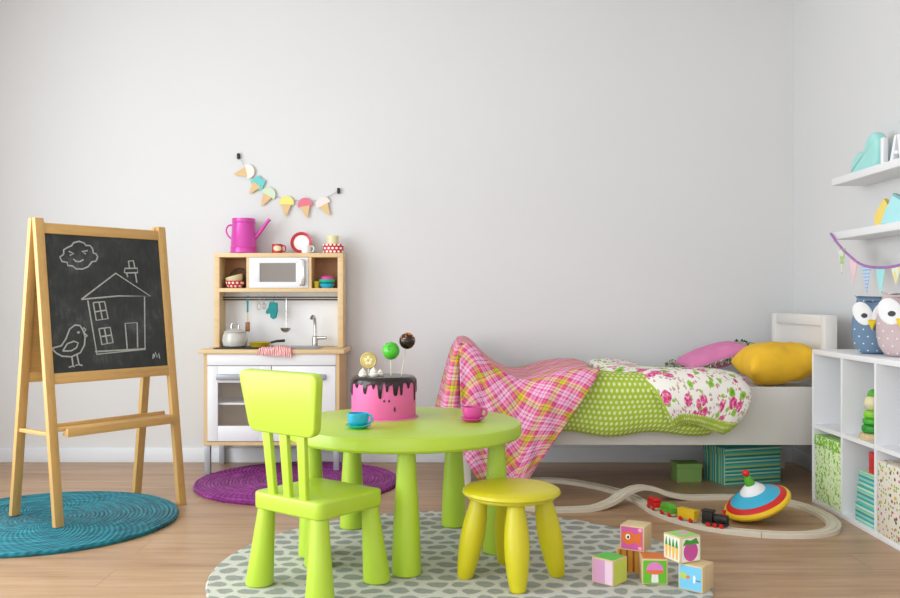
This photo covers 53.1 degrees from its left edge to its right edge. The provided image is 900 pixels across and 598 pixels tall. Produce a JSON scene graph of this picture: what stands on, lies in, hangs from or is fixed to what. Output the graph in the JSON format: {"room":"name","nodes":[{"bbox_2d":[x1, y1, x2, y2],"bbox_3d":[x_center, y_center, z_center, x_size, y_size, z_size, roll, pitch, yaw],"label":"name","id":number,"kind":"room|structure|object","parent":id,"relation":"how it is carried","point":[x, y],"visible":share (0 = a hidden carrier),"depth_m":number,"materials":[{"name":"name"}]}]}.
{"room":"bedroom","nodes":[
{"label":"bedroom","id":0,"kind":"room"},
{"bbox_2d":[0,0,793,447],"bbox_3d":[-0.445,-0.430,5.205,5.110,2.720,0.150,0,0,0],"label":"wall","id":1,"kind":"structure","parent":0,"point":[528,181],"depth_m":5.13,"materials":[{"name":"paint"}]},
{"bbox_2d":[0,448,792,462],"bbox_3d":[-0.445,0.888,5.123,4.810,0.083,0.014,0,0,0],"label":"baseboard","id":2,"kind":"structure","parent":1,"relation":"attached to","point":[31,455],"depth_m":5.12,"materials":[{"name":"white paint"}]},
{"bbox_3d":[-1.203,-0.812,5.119,0.016,0.032,0.022,0,0,0],"label":"wall hook","id":3,"kind":"object","parent":1,"relation":"attached to","visible":0},
{"bbox_2d":[234,159,335,217],"bbox_3d":[-0.931,-0.634,5.115,0.590,0.349,0.007,0,0,0],"label":"garland","id":4,"kind":"object","parent":3,"relation":"hanging from","point":[257,182],"visible":1,"depth_m":5.11,"materials":[{"name":"paper"}]},
{"bbox_2d":[0,463,899,597],"bbox_3d":[-0.445,0.980,1.765,5.210,0.100,7.130,0,0,0],"label":"floor","id":5,"kind":"structure","parent":0,"point":[177,560],"depth_m":3.48,"materials":[{"name":"brown wood"}]},
{"bbox_2d":[0,491,178,558],"bbox_3d":[-1.680,0.920,3.745,1.058,0.020,1.058,0,0,-18],"label":"braided rug","id":6,"kind":"object","parent":5,"relation":"on","point":[92,519],"visible":0.85,"depth_m":3.69,"materials":[{"name":"teal fabric"}]},
{"bbox_2d":[9,217,185,527],"bbox_3d":[-1.523,0.299,3.926,0.360,1.262,0.630,0,0,36],"label":"easel","id":7,"kind":"object","parent":6,"relation":"on","point":[96,306],"visible":0.98,"depth_m":3.82,"materials":[{"name":"brown wood"}]},
{"bbox_2d":[57,411,177,436],"bbox_3d":[-1.430,0.534,3.859,0.112,0.046,0.560,0,0,36],"label":"chalk tray","id":8,"kind":"object","parent":7,"relation":"on","point":[125,422],"depth_m":3.84,"materials":[{"name":"brown wood"}]},
{"bbox_2d":[198,253,350,473],"bbox_3d":[-0.945,0.338,4.926,0.772,1.184,0.365,0,0,0],"label":"play kitchen","id":9,"kind":"object","parent":5,"relation":"on","point":[316,317],"visible":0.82,"depth_m":4.96,"materials":[{"name":"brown wood"}]},
{"bbox_2d":[222,322,247,346],"bbox_3d":[-1.180,0.196,4.940,0.136,0.134,0.136,0,0,0],"label":"saucepan","id":10,"kind":"object","parent":9,"relation":"on","point":[235,337],"visible":1,"depth_m":4.89,"materials":[{"name":"silver metal"}]},
{"bbox_2d":[225,281,244,287],"bbox_3d":[-1.197,-0.081,5.012,0.106,0.040,0.106,0,0,0],"label":"bowl","id":11,"kind":"object","parent":9,"relation":"in","point":[231,284],"visible":0.88,"depth_m":4.97,"materials":[{"name":"red ceramic"}]},
{"bbox_2d":[225,274,242,280],"bbox_3d":[-1.204,-0.110,5.011,0.095,0.061,0.097,0,0,34],"label":"bowl","id":12,"kind":"object","parent":11,"relation":"in","point":[239,277],"visible":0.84,"depth_m":4.97,"materials":[{"name":"beige ceramic"}]},
{"bbox_2d":[207,365,271,440],"bbox_3d":[-1.116,0.543,4.919,0.338,0.426,0.352,0,0,0],"label":"oven","id":13,"kind":"object","parent":9,"relation":"in","point":[227,420],"depth_m":4.76,"materials":[{"name":"white paint"}]},
{"bbox_2d":[213,346,273,348],"bbox_3d":[-1.127,0.265,4.940,0.275,0.004,0.280,0,0,0],"label":"cooktop","id":14,"kind":"object","parent":9,"relation":"in","point":[217,347],"depth_m":4.88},
{"bbox_2d":[245,296,249,331],"bbox_3d":[-1.132,0.081,5.041,0.026,0.202,0.024,0,0,0],"label":"spatula","id":15,"kind":"object","parent":9,"relation":"hanging from","point":[247,324],"visible":0.92,"depth_m":5.03,"materials":[{"name":"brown wood"}]},
{"bbox_2d":[225,218,270,252],"bbox_3d":[-1.132,-0.354,5.020,0.233,0.199,0.148,0,0,26],"label":"watering can","id":16,"kind":"object","parent":9,"relation":"on","point":[243,237],"visible":0.91,"depth_m":4.97,"materials":[{"name":"metal"}]},
{"bbox_2d":[249,339,284,346],"bbox_3d":[-1.008,0.242,4.958,0.197,0.041,0.122,0,0,-12],"label":"frying pan","id":17,"kind":"object","parent":9,"relation":"on","point":[253,344],"visible":0.98,"depth_m":4.91,"materials":[{"name":"yellow metal"}]},
{"bbox_2d":[266,296,277,318],"bbox_3d":[-0.995,0.047,5.033,0.067,0.130,0.030,0,0,0],"label":"oven mitt","id":18,"kind":"object","parent":9,"relation":"hanging from","point":[272,309],"visible":1,"depth_m":5.02,"materials":[{"name":"teal fabric"}]},
{"bbox_2d":[257,345,291,357],"bbox_3d":[-0.922,0.277,4.763,0.184,0.063,0.069,0,0,0],"label":"tea towel","id":19,"kind":"object","parent":9,"relation":"on","point":[283,351],"visible":1,"depth_m":4.74,"materials":[{"name":"pink fabric"}]},
{"bbox_2d":[198,346,350,353],"bbox_3d":[-0.945,0.279,4.928,0.772,0.022,0.361,0,0,0],"label":"countertop","id":20,"kind":"structure","parent":9,"relation":"on","point":[326,349],"depth_m":4.75,"materials":[{"name":"brown wood"}]},
{"bbox_2d":[249,257,307,287],"bbox_3d":[-0.945,-0.145,5.026,0.325,0.168,0.165,0,0,0],"label":"microwave","id":21,"kind":"object","parent":9,"relation":"in","point":[264,272],"depth_m":4.96,"materials":[{"name":"plastic"}]},
{"bbox_2d":[272,244,285,252],"bbox_3d":[-0.960,-0.281,5.026,0.072,0.052,0.059,0,0,33],"label":"mug","id":22,"kind":"object","parent":9,"relation":"on","point":[276,248],"visible":0.91,"depth_m":5.01,"materials":[{"name":"red ceramic"}]},
{"bbox_2d":[280,296,290,332],"bbox_3d":[-0.915,0.084,5.010,0.062,0.207,0.062,0,0,45],"label":"ladle","id":23,"kind":"object","parent":9,"relation":"hanging from","point":[285,330],"visible":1,"depth_m":5.00,"materials":[{"name":"metal"}]},
{"bbox_2d":[280,328,290,332],"bbox_3d":[-0.915,0.174,5.008,0.060,0.026,0.060,0,0,0],"label":"bowl","id":24,"kind":"object","parent":23,"relation":"on","point":[285,330],"depth_m":4.99,"materials":[{"name":"metal"}]},
{"bbox_2d":[290,232,311,252],"bbox_3d":[-0.838,-0.318,5.071,0.122,0.121,0.025,0,0,1],"label":"plate","id":25,"kind":"object","parent":9,"relation":"on","point":[298,239],"visible":0.8,"depth_m":5.07,"materials":[{"name":"ceramic"}]},
{"bbox_2d":[288,346,323,348],"bbox_3d":[-0.830,0.263,4.900,0.260,0.010,0.200,0,0,0],"label":"sink","id":26,"kind":"object","parent":9,"relation":"in","point":[293,347],"depth_m":4.82,"materials":[{"name":"grey paint"}]},
{"bbox_2d":[302,245,313,252],"bbox_3d":[-0.795,-0.278,5.007,0.065,0.046,0.052,0,0,32],"label":"mug","id":27,"kind":"object","parent":9,"relation":"on","point":[305,248],"visible":0.93,"depth_m":4.99,"materials":[{"name":"white ceramic"}]},
{"bbox_2d":[313,281,319,287],"bbox_3d":[-0.742,-0.080,5.010,0.042,0.038,0.042,0,0,0],"label":"cup","id":28,"kind":"object","parent":9,"relation":"in","point":[316,283],"visible":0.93,"depth_m":5.00,"materials":[{"name":"yellow plastic"}]},
{"bbox_2d":[310,315,326,345],"bbox_3d":[-0.731,0.177,5.011,0.086,0.180,0.081,0,0,0],"label":"tap","id":29,"kind":"object","parent":9,"relation":"on","point":[315,338],"depth_m":5.02,"materials":[{"name":"metal"}]},
{"bbox_2d":[320,284,334,287],"bbox_3d":[-0.684,-0.072,5.012,0.084,0.024,0.084,0,0,0],"label":"bowl","id":30,"kind":"object","parent":9,"relation":"in","point":[321,285],"visible":0.83,"depth_m":4.98,"materials":[{"name":"plastic"}]},
{"bbox_2d":[319,279,334,283],"bbox_3d":[-0.684,-0.097,5.012,0.092,0.024,0.092,0,0,0],"label":"bowl","id":31,"kind":"object","parent":30,"relation":"on","point":[323,281],"visible":1,"depth_m":4.98,"materials":[{"name":"green plastic"}]},
{"bbox_2d":[321,275,333,278],"bbox_3d":[-0.684,-0.120,5.012,0.074,0.022,0.074,0,0,0],"label":"bowl","id":32,"kind":"object","parent":31,"relation":"on","point":[324,276],"visible":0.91,"depth_m":4.99,"materials":[{"name":"plastic"}]},
{"bbox_2d":[323,244,343,252],"bbox_3d":[-0.652,-0.281,5.030,0.118,0.052,0.076,0,0,0],"label":"tin","id":33,"kind":"object","parent":9,"relation":"on","point":[327,248],"visible":0.88,"depth_m":5.00,"materials":[{"name":"red metal"}]},
{"bbox_2d":[327,235,338,243],"bbox_3d":[-0.655,-0.330,5.030,0.068,0.047,0.068,0,0,0],"label":"jar","id":34,"kind":"object","parent":33,"relation":"on","point":[331,239],"visible":0.94,"depth_m":5.00,"materials":[{"name":"beige ceramic"}]},
{"bbox_2d":[193,461,395,505],"bbox_3d":[-0.768,0.920,4.545,1.020,0.020,1.020,0,0,34],"label":"braided rug","id":35,"kind":"object","parent":5,"relation":"on","point":[238,485],"visible":0.34,"depth_m":4.52,"materials":[{"name":"purple fabric"}]},
{"bbox_2d":[206,511,712,597],"bbox_3d":[0.030,0.926,3.090,1.678,0.008,1.678,0,0,0],"label":"patterned rug","id":36,"kind":"object","parent":5,"relation":"on","point":[582,540],"visible":0.49,"depth_m":3.04,"materials":[{"name":"grey carpet"}]},
{"bbox_2d":[240,369,390,597],"bbox_3d":[-0.431,0.572,2.917,0.368,0.699,0.357,0,0,38],"label":"child chair","id":37,"kind":"object","parent":36,"relation":"on","point":[286,404],"visible":1,"depth_m":2.81,"materials":[{"name":"green plastic"}]},
{"bbox_2d":[290,407,520,577],"bbox_3d":[-0.170,0.688,3.365,0.872,0.468,0.872,0,0,0],"label":"table","id":38,"kind":"object","parent":36,"relation":"on","point":[435,429],"visible":0.63,"depth_m":3.13,"materials":[{"name":"green plastic"}]},
{"bbox_2d":[345,423,370,428],"bbox_3d":[-0.322,0.446,3.155,0.093,0.014,0.093,0,0,0],"label":"saucer","id":39,"kind":"object","parent":38,"relation":"on","point":[347,424],"visible":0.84,"depth_m":3.12,"materials":[{"name":"green plastic"}]},
{"bbox_2d":[347,412,372,425],"bbox_3d":[-0.318,0.422,3.156,0.084,0.046,0.076,0,0,-18],"label":"cup","id":40,"kind":"object","parent":39,"relation":"on","point":[354,418],"visible":0.97,"depth_m":3.13,"materials":[{"name":"plastic"}]},
{"bbox_2d":[350,373,417,421],"bbox_3d":[-0.255,0.374,3.462,0.266,0.160,0.266,0,0,0],"label":"birthday cake","id":41,"kind":"object","parent":38,"relation":"on","point":[387,397],"visible":0.9,"depth_m":3.35,"materials":[{"name":"pink food"}]},
{"bbox_2d":[359,368,366,376],"bbox_3d":[-0.330,0.277,3.407,0.033,0.034,0.033,0,0,0],"label":"meringue kiss","id":42,"kind":"object","parent":41,"relation":"on","point":[362,373],"visible":1,"depth_m":3.40,"materials":[{"name":"white food"}]},
{"bbox_2d":[360,352,376,375],"bbox_3d":[-0.312,0.248,3.445,0.064,0.090,0.012,0,0,0],"label":"lollipop","id":43,"kind":"object","parent":41,"relation":"on","point":[368,360],"visible":1,"depth_m":3.44,"materials":[{"name":"food"}]},
{"bbox_2d":[364,356,372,364],"bbox_3d":[-0.312,0.234,3.440,0.034,0.033,0.004,0,0,0],"label":"flower","id":44,"kind":"object","parent":43,"relation":"on","point":[368,360],"depth_m":3.44,"materials":[{"name":"food"}]},
{"bbox_2d":[369,367,377,376],"bbox_3d":[-0.290,0.275,3.412,0.036,0.037,0.036,0,0,0],"label":"meringue kiss","id":45,"kind":"object","parent":41,"relation":"on","point":[373,372],"visible":1,"depth_m":3.40,"materials":[{"name":"white food"}]},
{"bbox_2d":[377,369,383,375],"bbox_3d":[-0.267,0.280,3.442,0.026,0.027,0.026,0,0,0],"label":"meringue kiss","id":46,"kind":"object","parent":41,"relation":"on","point":[380,373],"visible":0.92,"depth_m":3.43,"materials":[{"name":"white food"}]},
{"bbox_2d":[382,342,399,374],"bbox_3d":[-0.227,0.229,3.461,0.068,0.129,0.067,0,0,0],"label":"cake pop","id":47,"kind":"object","parent":41,"relation":"on","point":[390,350],"visible":1,"depth_m":3.44,"materials":[{"name":"food"}]},
{"bbox_2d":[399,332,414,374],"bbox_3d":[-0.165,0.211,3.472,0.063,0.165,0.063,0,0,0],"label":"cake pop","id":48,"kind":"object","parent":41,"relation":"on","point":[407,340],"visible":1,"depth_m":3.45,"materials":[{"name":"food"}]},
{"bbox_2d":[460,416,484,421],"bbox_3d":[0.083,0.446,3.335,0.093,0.014,0.093,0,0,0],"label":"saucer","id":49,"kind":"object","parent":38,"relation":"on","point":[462,418],"visible":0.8,"depth_m":3.31,"materials":[{"name":"plastic"}]},
{"bbox_2d":[462,406,487,418],"bbox_3d":[0.086,0.422,3.332,0.076,0.046,0.084,0,0,-39],"label":"cup","id":50,"kind":"object","parent":49,"relation":"on","point":[469,412],"visible":0.98,"depth_m":3.31,"materials":[{"name":"plastic"}]},
{"bbox_2d":[457,478,564,593],"bbox_3d":[0.203,0.770,2.985,0.326,0.303,0.326,0,0,45],"label":"stool","id":51,"kind":"object","parent":36,"relation":"on","point":[510,496],"visible":1,"depth_m":2.94,"materials":[{"name":"yellow plastic"}]},
{"bbox_2d":[592,552,626,586],"bbox_3d":[0.520,0.880,2.935,0.083,0.083,0.084,0,0,43],"label":"block","id":52,"kind":"object","parent":36,"relation":"on","point":[608,568],"visible":1,"depth_m":2.91,"materials":[{"name":"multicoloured wood"}]},
{"bbox_2d":[593,558,604,583],"bbox_3d":[0.492,0.880,2.905,0.074,0.074,0.002,0,0,44],"label":"print","id":53,"kind":"object","parent":52,"relation":"attached to","point":[598,565],"depth_m":2.91},
{"bbox_2d":[605,561,611,585],"bbox_3d":[0.509,0.880,2.888,0.027,0.074,0.001,0,0,42],"label":"print","id":54,"kind":"object","parent":52,"relation":"attached to","point":[608,565],"depth_m":2.89},
{"bbox_2d":[595,552,623,560],"bbox_3d":[0.520,0.838,2.935,0.074,0.001,0.074,0,0,43],"label":"print","id":55,"kind":"object","parent":52,"relation":"on","point":[605,556],"depth_m":2.92},
{"bbox_2d":[614,558,626,584],"bbox_3d":[0.550,0.880,2.907,0.001,0.074,0.074,0,0,43],"label":"print","id":56,"kind":"object","parent":52,"relation":"attached to","point":[620,564],"depth_m":2.91},
{"bbox_2d":[617,545,646,573],"bbox_3d":[0.618,0.880,3.062,0.083,0.083,0.084,0,0,26],"label":"block","id":57,"kind":"object","parent":36,"relation":"on","point":[632,556],"visible":0.48,"depth_m":3.02,"materials":[{"name":"brown wood"}]},
{"bbox_2d":[618,549,638,572],"bbox_3d":[0.600,0.880,3.025,0.074,0.074,0.001,0,0,26],"label":"print","id":58,"kind":"object","parent":57,"relation":"attached to","point":[630,553],"depth_m":3.02},
{"bbox_2d":[620,519,650,551],"bbox_3d":[0.626,0.796,3.029,0.083,0.083,0.084,0,0,30],"label":"block","id":59,"kind":"object","parent":57,"relation":"on","point":[635,535],"visible":1,"depth_m":3.00,"materials":[{"name":"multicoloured wood"}]},
{"bbox_2d":[621,526,642,550],"bbox_3d":[0.605,0.796,2.994,0.074,0.074,0.001,0,0,30],"label":"print","id":60,"kind":"object","parent":59,"relation":"attached to","point":[634,546],"depth_m":2.99},
{"bbox_2d":[639,552,667,584],"bbox_3d":[0.664,0.880,2.942,0.083,0.083,0.084,0,0,5],"label":"block","id":61,"kind":"object","parent":36,"relation":"on","point":[653,567],"visible":1,"depth_m":2.90,"materials":[{"name":"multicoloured wood"}]},
{"bbox_2d":[640,552,665,558],"bbox_3d":[0.664,0.838,2.942,0.074,0.001,0.074,0,0,5],"label":"print","id":62,"kind":"object","parent":61,"relation":"on","point":[643,555],"depth_m":2.94},
{"bbox_2d":[643,560,666,583],"bbox_3d":[0.660,0.880,2.901,0.074,0.074,0.001,0,0,5],"label":"print","id":63,"kind":"object","parent":61,"relation":"attached to","point":[662,578],"depth_m":2.90},
{"bbox_2d":[678,559,713,593],"bbox_3d":[0.784,0.880,2.868,0.083,0.083,0.084,0,0,40],"label":"block","id":64,"kind":"object","parent":36,"relation":"on","point":[698,576],"visible":0.96,"depth_m":2.84,"materials":[{"name":"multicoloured wood"}]},
{"bbox_2d":[664,529,699,563],"bbox_3d":[0.746,0.796,2.897,0.085,0.084,0.084,0,0,-26],"label":"block","id":65,"kind":"object","parent":64,"relation":"on","point":[680,546],"visible":1,"depth_m":2.87,"materials":[{"name":"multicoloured wood"}]},
{"bbox_2d":[664,534,678,561],"bbox_3d":[0.710,0.796,2.880,0.001,0.074,0.074,0,0,-26],"label":"print","id":66,"kind":"object","parent":65,"relation":"attached to","point":[671,538],"depth_m":2.88},
{"bbox_2d":[667,530,697,536],"bbox_3d":[0.747,0.755,2.898,0.074,0.001,0.074,0,0,-26],"label":"print","id":67,"kind":"object","parent":65,"relation":"on","point":[678,533],"depth_m":2.89},
{"bbox_2d":[682,537,699,562],"bbox_3d":[0.765,0.796,2.861,0.074,0.074,0.001,0,0,-26],"label":"print","id":68,"kind":"object","parent":65,"relation":"attached to","point":[698,538],"depth_m":2.86},
{"bbox_2d":[679,565,700,591],"bbox_3d":[0.757,0.880,2.836,0.074,0.074,0.001,0,0,39],"label":"print","id":69,"kind":"object","parent":64,"relation":"attached to","point":[685,583],"depth_m":2.84},
{"bbox_2d":[463,313,836,484],"bbox_3d":[0.945,0.503,4.633,1.790,0.853,0.715,0,0,0],"label":"bed","id":70,"kind":"object","parent":5,"relation":"on","point":[782,416],"visible":0.3,"depth_m":4.28,"materials":[{"name":"white paint"}]},
{"bbox_2d":[435,336,599,479],"bbox_3d":[0.305,0.530,4.535,0.794,0.654,0.861,0,0,0],"label":"plaid blanket","id":71,"kind":"object","parent":70,"relation":"on","point":[544,395],"visible":0.91,"depth_m":4.17,"materials":[{"name":"pink fabric"}]},
{"bbox_2d":[743,377,808,386],"bbox_3d":[0.940,0.517,4.633,1.668,0.184,0.659,0,0,0],"label":"mattress","id":72,"kind":"object","parent":70,"relation":"on","point":[750,382],"visible":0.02,"depth_m":4.42,"materials":[{"name":"white fabric"}]},
{"bbox_2d":[562,358,751,436],"bbox_3d":[0.930,0.478,4.515,0.920,0.329,0.850,0,0,0],"label":"duvet","id":73,"kind":"object","parent":72,"relation":"on","point":[625,397],"visible":0.77,"depth_m":4.16,"materials":[{"name":"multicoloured fabric"}]},
{"bbox_2d":[664,339,753,368],"bbox_3d":[1.406,0.308,4.800,0.458,0.180,0.400,0,0,0],"label":"ruffled pillow","id":74,"kind":"object","parent":72,"relation":"on","point":[717,355],"visible":0.69,"depth_m":4.70,"materials":[{"name":"pink fabric"}]},
{"bbox_2d":[731,341,811,385],"bbox_3d":[1.602,0.315,4.425,0.350,0.210,0.319,0,0,0],"label":"pillow","id":75,"kind":"object","parent":72,"relation":"on","point":[772,362],"visible":0.98,"depth_m":4.29,"materials":[{"name":"fabric"}]},
{"bbox_2d":[525,477,841,538],"bbox_3d":[0.892,0.893,4.042,1.593,0.074,0.722,0,0,25],"label":"track","id":76,"kind":"object","parent":5,"relation":"on","point":[833,526],"visible":0.7,"depth_m":3.94,"materials":[{"name":"brown wood"}]},
{"bbox_2d":[647,496,660,510],"bbox_3d":[0.889,0.888,3.919,0.039,0.054,0.086,0,0,-10],"label":"wagon","id":77,"kind":"object","parent":76,"relation":"on","point":[653,502],"visible":0.87,"depth_m":3.89,"materials":[{"name":"red paint"}]},
{"bbox_2d":[660,502,676,516],"bbox_3d":[0.924,0.888,3.804,0.039,0.055,0.086,0,0,-22],"label":"wagon","id":78,"kind":"object","parent":76,"relation":"on","point":[669,508],"visible":0.94,"depth_m":3.78,"materials":[{"name":"green paint"}]},
{"bbox_2d":[677,506,699,522],"bbox_3d":[0.979,0.889,3.701,0.039,0.053,0.091,0,0,-34],"label":"wagon","id":79,"kind":"object","parent":76,"relation":"on","point":[692,515],"visible":1,"depth_m":3.68,"materials":[{"name":"yellow paint"}]},
{"bbox_2d":[701,508,728,528],"bbox_3d":[1.063,0.878,3.608,0.107,0.074,0.036,0,0,37],"label":"locomotive","id":80,"kind":"object","parent":76,"relation":"on","point":[709,517],"visible":1,"depth_m":3.60,"materials":[{"name":"black paint"}]},
{"bbox_2d":[670,460,701,481],"bbox_3d":[1.212,0.883,4.620,0.132,0.094,0.116,0,0,-3],"label":"storage box","id":81,"kind":"object","parent":5,"relation":"on","point":[681,470],"visible":1,"depth_m":4.57,"materials":[{"name":"green cardboard"}]},
{"bbox_2d":[703,445,780,485],"bbox_3d":[1.498,0.837,4.620,0.332,0.186,0.196,0,0,-17],"label":"storage box","id":82,"kind":"object","parent":5,"relation":"on","point":[723,464],"visible":0.86,"depth_m":4.54,"materials":[{"name":"teal cardboard"}]},
{"bbox_2d":[724,469,790,521],"bbox_3d":[1.294,0.822,3.790,0.258,0.214,0.282,0,0,-16],"label":"spinning top","id":83,"kind":"object","parent":5,"relation":"on","point":[756,501],"visible":0.99,"depth_m":3.73,"materials":[{"name":"yellow paint"}]},
{"bbox_2d":[812,349,899,550],"bbox_3d":[1.800,0.580,3.509,0.284,0.700,1.226,0,0,0],"label":"cube shelf","id":84,"kind":"object","parent":5,"relation":"on","point":[842,379],"visible":0.76,"depth_m":3.80,"materials":[{"name":"white paint"}]},
{"bbox_2d":[814,434,840,511],"bbox_3d":[1.792,0.761,3.962,0.265,0.292,0.278,0,0,0],"label":"storage box","id":85,"kind":"object","parent":84,"relation":"in","point":[827,446],"visible":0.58,"depth_m":3.96,"materials":[{"name":"green fabric"}]},
{"bbox_2d":[855,501,873,528],"bbox_3d":[1.791,0.870,3.616,0.242,0.075,0.188,0,0,0],"label":"striped box","id":86,"kind":"object","parent":84,"relation":"on","point":[864,514],"visible":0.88,"depth_m":3.63,"materials":[{"name":"teal cardboard"}]},
{"bbox_2d":[857,484,873,508],"bbox_3d":[1.793,0.797,3.613,0.238,0.070,0.182,0,0,0],"label":"striped box","id":87,"kind":"object","parent":86,"relation":"on","point":[865,496],"visible":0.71,"depth_m":3.63,"materials":[{"name":"teal cardboard"}]},
{"bbox_2d":[859,470,873,490],"bbox_3d":[1.795,0.732,3.610,0.234,0.060,0.176,0,0,0],"label":"striped box","id":88,"kind":"object","parent":87,"relation":"on","point":[866,479],"visible":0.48,"depth_m":3.63,"materials":[{"name":"teal cardboard"}]},
{"bbox_2d":[869,452,873,474],"bbox_3d":[1.785,0.658,3.577,0.194,0.086,0.106,0,0,0],"label":"box","id":89,"kind":"object","parent":88,"relation":"on","point":[871,454],"visible":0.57,"depth_m":3.60,"materials":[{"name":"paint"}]},
{"bbox_2d":[859,389,873,440],"bbox_3d":[1.722,0.467,3.655,0.112,0.203,0.112,0,0,0],"label":"stacking toy","id":90,"kind":"object","parent":84,"relation":"on","point":[867,427],"visible":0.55,"depth_m":3.63,"materials":[{"name":"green wood"}]},
{"bbox_2d":[851,295,883,353],"bbox_3d":[1.772,0.106,3.773,0.164,0.246,0.135,0,0,26],"label":"cushion","id":91,"kind":"object","parent":84,"relation":"on","point":[863,327],"visible":0.59,"depth_m":3.75,"materials":[{"name":"blue fabric"}]},
{"bbox_2d":[876,291,899,356],"bbox_3d":[1.797,0.098,3.569,0.197,0.262,0.159,0,0,30],"label":"cushion","id":92,"kind":"object","parent":84,"relation":"on","point":[888,316],"visible":1,"depth_m":3.56,"materials":[{"name":"fabric"}]},
{"bbox_2d":[878,460,899,543],"bbox_3d":[1.791,0.766,3.358,0.262,0.282,0.276,0,0,0],"label":"box","id":93,"kind":"object","parent":84,"relation":"on","point":[888,470],"visible":1,"depth_m":3.41,"materials":[{"name":"cardboard"}]},
{"bbox_2d":[794,0,899,454],"bbox_3d":[2.035,-0.430,1.765,0.150,2.720,6.730,0,0,0],"label":"wall","id":94,"kind":"structure","parent":0,"point":[847,52],"depth_m":4.53,"materials":[{"name":"paint"}]},
{"bbox_2d":[793,448,811,471],"bbox_3d":[1.953,0.888,1.758,0.014,0.083,6.716,0,0,0],"label":"baseboard","id":95,"kind":"structure","parent":94,"relation":"attached to","point":[800,458],"depth_m":4.97,"materials":[{"name":"white paint"}]},
{"bbox_2d":[832,158,899,185],"bbox_3d":[1.878,-0.549,3.570,0.160,0.034,1.340,0,0,0],"label":"wall shelf","id":96,"kind":"object","parent":94,"relation":"attached to","point":[890,169],"visible":1,"depth_m":3.94,"materials":[{"name":"white paint"}]},
{"bbox_2d":[851,132,885,172],"bbox_3d":[1.875,-0.648,4.026,0.060,0.164,0.260,0,0,0],"label":"bird figurine","id":97,"kind":"object","parent":96,"relation":"on","point":[871,155],"visible":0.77,"depth_m":3.95,"materials":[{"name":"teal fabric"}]},
{"bbox_2d":[881,137,887,162],"bbox_3d":[1.860,-0.627,3.825,0.024,0.122,0.060,0,0,-12],"label":"letter","id":98,"kind":"object","parent":96,"relation":"on","point":[884,141],"visible":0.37,"depth_m":3.84,"materials":[{"name":"white paint"}]},
{"bbox_2d":[890,134,899,159],"bbox_3d":[1.860,-0.624,3.735,0.024,0.115,0.080,0,0,-12],"label":"letter","id":99,"kind":"object","parent":96,"relation":"on","point":[895,152],"visible":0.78,"depth_m":3.74,"materials":[{"name":"white paint"}]},
{"bbox_2d":[832,221,899,239],"bbox_3d":[1.878,-0.295,3.570,0.160,0.034,1.340,0,0,0],"label":"wall shelf","id":100,"kind":"object","parent":94,"relation":"attached to","point":[893,228],"visible":1,"depth_m":3.91,"materials":[{"name":"white paint"}]},
{"bbox_2d":[830,233,899,295],"bbox_3d":[1.787,-0.161,3.698,0.021,0.301,1.080,0,0,0],"label":"garland","id":101,"kind":"object","parent":100,"relation":"hanging from","point":[880,270],"visible":1,"depth_m":3.85},
{"bbox_2d":[874,198,889,224],"bbox_3d":[1.855,-0.370,3.830,0.030,0.115,0.090,0,0,-28],"label":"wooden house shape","id":102,"kind":"object","parent":100,"relation":"on","point":[878,215],"visible":0.39,"depth_m":3.84,"materials":[{"name":"yellow paint"}]},
{"bbox_2d":[881,193,899,223],"bbox_3d":[1.850,-0.373,3.655,0.028,0.122,0.220,0,0,-24],"label":"ornament","id":103,"kind":"object","parent":100,"relation":"on","point":[892,211],"visible":1,"depth_m":3.69,"materials":[{"name":"teal paint"}]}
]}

